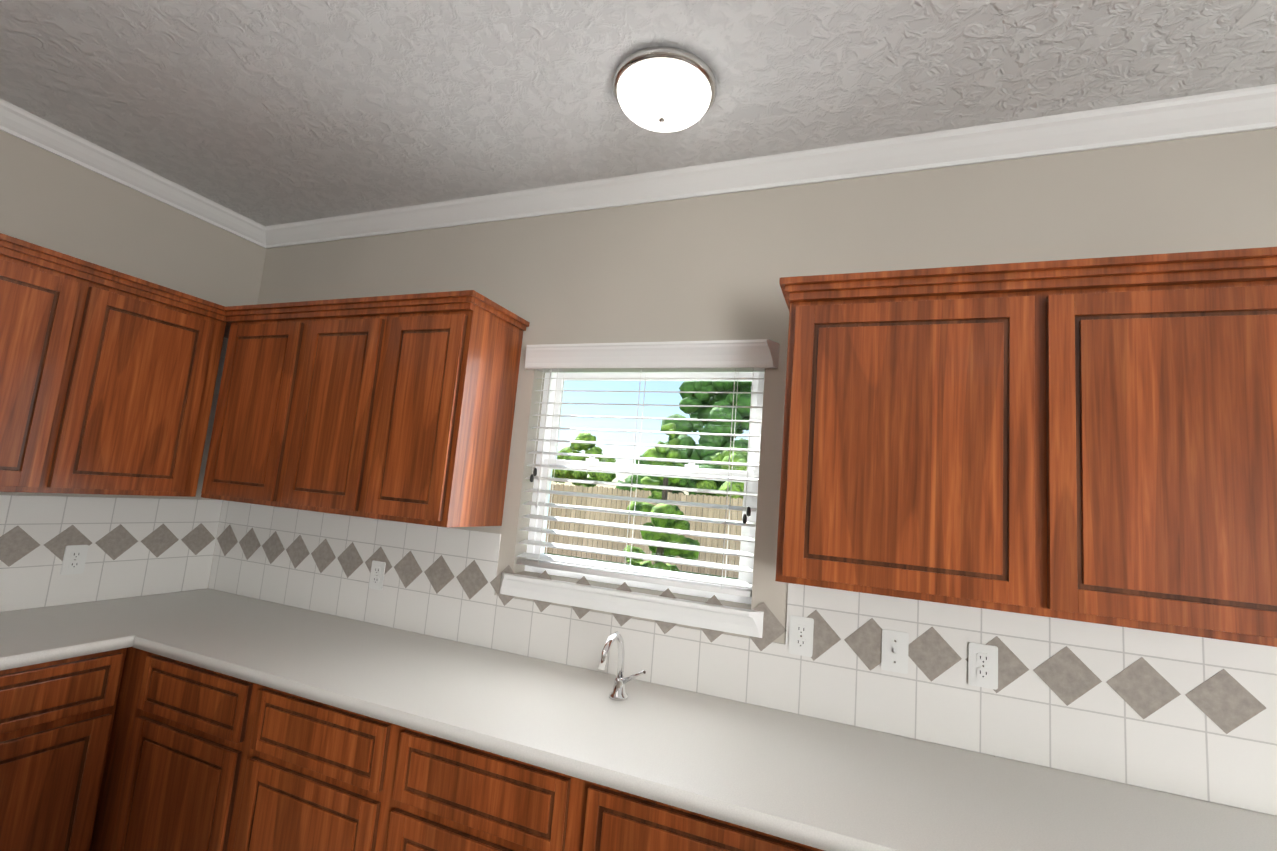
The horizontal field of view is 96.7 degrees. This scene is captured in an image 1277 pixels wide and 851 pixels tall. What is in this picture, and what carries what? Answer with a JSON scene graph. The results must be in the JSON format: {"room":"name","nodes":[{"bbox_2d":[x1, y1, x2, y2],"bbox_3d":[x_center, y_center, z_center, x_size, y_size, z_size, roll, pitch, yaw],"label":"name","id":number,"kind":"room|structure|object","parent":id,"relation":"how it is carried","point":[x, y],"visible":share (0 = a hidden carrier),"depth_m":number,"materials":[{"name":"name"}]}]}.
{"room":"kitchen","nodes":[
{"label":"kitchen","id":0,"kind":"room"},
{"bbox_2d":[0,128,1276,756],"bbox_3d":[2.003,0.032,-2.399,11.740,2.740,7.126,2,-8,22],"label":"wall","id":1,"kind":"structure","parent":0,"point":[706,268],"depth_m":2.09,"materials":[{"name":"beige paint"}]},
{"bbox_2d":[0,241,27,372],"bbox_3d":[-2.263,-0.195,1.868,0.344,0.792,0.287,2,-8,22],"label":"upper cabinet","id":2,"kind":"object","parent":1,"relation":"attached to","point":[13,259],"depth_m":1.87,"materials":[{"name":"brown wood"}]},
{"bbox_2d":[0,249,119,496],"bbox_3d":[-2.198,-0.169,2.033,0.346,0.792,0.220,2,-8,22],"label":"upper cabinet","id":3,"kind":"object","parent":1,"relation":"attached to","point":[53,360],"depth_m":1.98,"materials":[{"name":"brown wood"}]},
{"bbox_2d":[60,544,88,574],"bbox_3d":[-2.290,0.545,2.309,0.009,0.116,0.072,2,-8,22],"label":"outlet","id":4,"kind":"object","parent":1,"relation":"attached to","point":[74,558],"depth_m":2.31,"materials":[{"name":"white plastic"}]},
{"bbox_2d":[76,277,151,500],"bbox_3d":[-2.149,-0.150,2.156,0.346,0.792,0.163,2,-8,22],"label":"upper cabinet","id":5,"kind":"object","parent":1,"relation":"attached to","point":[126,331],"depth_m":2.14,"materials":[{"name":"brown wood"}]},
{"bbox_2d":[112,289,183,500],"bbox_3d":[-2.101,-0.127,2.310,0.323,0.792,0.162,2,-8,22],"label":"upper cabinet","id":6,"kind":"object","parent":1,"relation":"attached to","point":[137,461],"depth_m":2.25,"materials":[{"name":"brown wood"}]},
{"bbox_2d":[148,301,223,500],"bbox_3d":[-2.032,-0.103,2.457,0.346,0.792,0.166,2,-8,22],"label":"upper cabinet","id":7,"kind":"object","parent":1,"relation":"attached to","point":[190,387],"depth_m":2.37,"materials":[{"name":"brown wood"}]},
{"bbox_2d":[192,305,307,508],"bbox_3d":[-1.552,-0.055,2.518,0.489,0.792,0.346,2,-8,22],"label":"upper cabinet","id":8,"kind":"object","parent":1,"relation":"attached to","point":[246,448],"depth_m":2.36,"materials":[{"name":"brown wood"}]},
{"bbox_2d":[272,301,387,520],"bbox_3d":[-1.123,-0.040,2.348,0.435,0.792,0.346,2,-8,22],"label":"upper cabinet","id":9,"kind":"object","parent":1,"relation":"attached to","point":[338,363],"depth_m":2.19,"materials":[{"name":"brown wood"}]},
{"bbox_2d":[368,560,385,590],"bbox_3d":[-1.112,0.637,2.417,0.072,0.116,0.009,2,-8,22],"label":"outlet","id":10,"kind":"object","parent":1,"relation":"attached to","point":[377,568],"depth_m":2.41,"materials":[{"name":"white plastic"}]},
{"bbox_2d":[356,297,525,532],"bbox_3d":[-0.745,-0.027,2.198,0.379,0.792,0.346,2,-8,22],"label":"upper cabinet","id":11,"kind":"object","parent":1,"relation":"attached to","point":[439,442],"depth_m":2.06,"materials":[{"name":"brown wood"}]},
{"bbox_2d":[500,372,764,637],"bbox_3d":[-0.010,0.213,2.118,1.020,0.935,0.195,2,-8,22],"label":"kitchen window","id":12,"kind":"structure","parent":1,"relation":"in","point":[755,442],"depth_m":2.08,"materials":[{"name":"white plastic"}]},
{"bbox_2d":[516,339,778,597],"bbox_3d":[-0.020,0.128,2.085,1.010,0.858,0.119,2,-8,22],"label":"window blinds","id":13,"kind":"object","parent":12,"relation":"attached to","point":[753,356],"visible":0.94,"depth_m":2.07,"materials":[{"name":"white plastic"}]},
{"bbox_2d":[0,84,1276,248],"bbox_3d":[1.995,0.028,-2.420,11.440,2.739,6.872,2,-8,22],"label":"crown molding","id":14,"kind":"structure","parent":1,"relation":"attached to","point":[1228,112],"depth_m":2.04,"materials":[{"name":"white wood"}]},
{"bbox_2d":[788,615,813,657],"bbox_3d":[0.509,0.659,1.778,0.072,0.116,0.009,2,-8,22],"label":"outlet","id":15,"kind":"object","parent":1,"relation":"attached to","point":[800,627],"depth_m":1.78,"materials":[{"name":"white plastic"}]},
{"bbox_2d":[775,281,859,596],"bbox_3d":[0.534,0.047,1.686,0.169,0.802,0.346,2,-8,22],"label":"upper cabinet","id":16,"kind":"object","parent":1,"relation":"attached to","point":[815,519],"depth_m":1.53,"materials":[{"name":"brown wood"}]},
{"bbox_2d":[848,281,923,608],"bbox_3d":[0.692,0.054,1.635,0.162,0.802,0.323,2,-8,22],"label":"upper cabinet","id":17,"kind":"object","parent":1,"relation":"attached to","point":[884,539],"depth_m":1.46,"materials":[{"name":"brown wood"}]},
{"bbox_2d":[881,629,908,673],"bbox_3d":[0.756,0.667,1.675,0.072,0.116,0.018,2,-8,22],"label":"light switch","id":18,"kind":"object","parent":1,"relation":"attached to","point":[894,642],"depth_m":1.68,"materials":[{"name":"white plastic"}]},
{"bbox_2d":[920,277,983,616],"bbox_3d":[0.842,0.060,1.575,0.163,0.802,0.323,2,-8,22],"label":"upper cabinet","id":19,"kind":"object","parent":1,"relation":"attached to","point":[952,443],"depth_m":1.41,"materials":[{"name":"brown wood"}]},
{"bbox_2d":[967,642,998,689],"bbox_3d":[0.968,0.675,1.596,0.072,0.116,0.009,2,-8,22],"label":"outlet","id":20,"kind":"object","parent":1,"relation":"attached to","point":[982,657],"depth_m":1.60,"materials":[{"name":"white plastic"}]},
{"bbox_2d":[980,269,1087,632],"bbox_3d":[0.993,0.063,1.503,0.171,0.802,0.346,2,-8,22],"label":"upper cabinet","id":21,"kind":"object","parent":1,"relation":"attached to","point":[1026,563],"depth_m":1.35,"materials":[{"name":"brown wood"}]},
{"bbox_2d":[996,757,1276,850],"bbox_3d":[0.992,0.823,0.697,0.660,0.038,1.618,2,-8,22],"label":"countertop","id":22,"kind":"structure","parent":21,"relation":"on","point":[1070,811],"depth_m":1.30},
{"bbox_2d":[1084,265,1179,644],"bbox_3d":[1.120,0.068,1.453,0.206,0.802,0.346,2,-8,22],"label":"upper cabinet","id":23,"kind":"object","parent":1,"relation":"attached to","point":[1128,370],"depth_m":1.28,"materials":[{"name":"brown wood"}]},
{"bbox_2d":[1168,265,1255,652],"bbox_3d":[1.295,0.075,1.395,0.162,0.802,0.323,2,-8,22],"label":"upper cabinet","id":24,"kind":"object","parent":1,"relation":"attached to","point":[1210,450],"depth_m":1.23,"materials":[{"name":"brown wood"}]},
{"bbox_2d":[1236,257,1276,656],"bbox_3d":[1.467,0.080,1.315,0.217,0.802,0.346,2,-8,22],"label":"upper cabinet","id":25,"kind":"object","parent":1,"relation":"attached to","point":[1258,275],"depth_m":1.20,"materials":[{"name":"brown wood"}]},
{"bbox_2d":[0,0,1276,225],"bbox_3d":[2.141,-1.375,-2.176,11.740,0.120,7.020,2,-8,22],"label":"ceiling","id":26,"kind":"structure","parent":0,"point":[268,112],"depth_m":1.69,"materials":[{"name":"white paint"}]},
{"bbox_2d":[613,46,716,131],"bbox_3d":[0.073,-0.952,1.683,0.308,0.118,0.308,2,-8,22],"label":"light","id":27,"kind":"object","parent":26,"relation":"attached to","point":[663,89],"visible":1,"depth_m":1.61,"materials":[{"name":"white glass"}]},
{"bbox_3d":[-0.813,1.485,-0.324,5.072,0.104,4.765,2,-8,22],"label":"floor","id":28,"kind":"structure","parent":0,"visible":0},
{"bbox_2d":[0,645,131,850],"bbox_3d":[-2.204,1.141,1.759,0.621,0.861,0.620,2,-8,22],"label":"base cabinet","id":29,"kind":"object","parent":28,"relation":"on","point":[58,715],"depth_m":1.81,"materials":[{"name":"brown wood"}]},
{"bbox_2d":[0,589,299,664],"bbox_3d":[-2.352,0.607,1.280,0.670,0.053,3.018,2,-8,22],"label":"countertop","id":30,"kind":"structure","parent":29,"relation":"on","point":[45,630],"depth_m":2.15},
{"bbox_2d":[120,657,251,850],"bbox_3d":[-1.366,1.252,2.092,0.538,0.861,0.621,2,-8,22],"label":"base cabinet","id":31,"kind":"object","parent":28,"relation":"on","point":[180,796],"depth_m":1.82,"materials":[{"name":"brown wood"}]},
{"bbox_2d":[224,685,391,850],"bbox_3d":[-0.854,1.270,1.889,0.565,0.861,0.621,2,-8,22],"label":"base cabinet","id":32,"kind":"object","parent":28,"relation":"on","point":[310,776],"depth_m":1.63,"materials":[{"name":"brown wood"}]},
{"bbox_2d":[132,609,1047,850],"bbox_3d":[-0.391,0.839,1.769,2.700,0.038,0.635,2,-8,22],"label":"countertop","id":33,"kind":"structure","parent":32,"relation":"on","point":[818,783],"depth_m":1.53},
{"bbox_2d":[598,631,645,700],"bbox_3d":[-0.048,0.735,1.711,0.123,0.209,0.189,2,-8,22],"label":"faucet","id":34,"kind":"object","parent":33,"relation":"on","point":[618,693],"depth_m":1.76,"materials":[{"name":"silver metal"}]},
{"bbox_2d":[376,725,579,850],"bbox_3d":[-0.329,1.288,1.680,0.565,0.861,0.621,2,-8,22],"label":"base cabinet","id":35,"kind":"object","parent":28,"relation":"on","point":[439,795],"depth_m":1.44,"materials":[{"name":"brown wood"}]},
{"bbox_2d":[576,781,815,850],"bbox_3d":[0.196,1.307,1.472,0.565,0.861,0.621,2,-8,22],"label":"base cabinet","id":36,"kind":"object","parent":28,"relation":"on","point":[606,820],"depth_m":1.27,"materials":[{"name":"brown wood"}]},
{"label":"outside","id":37,"kind":"structure","parent":0,"visible":0},
{"bbox_2d":[544,381,751,579],"bbox_3d":[18.823,2.661,29.437,120.000,8.695,64.420,2,-8,22],"label":"yard","id":38,"kind":"structure","parent":37,"point":[685,441],"depth_m":14.59,"materials":[{"name":"green plant"}]}
]}

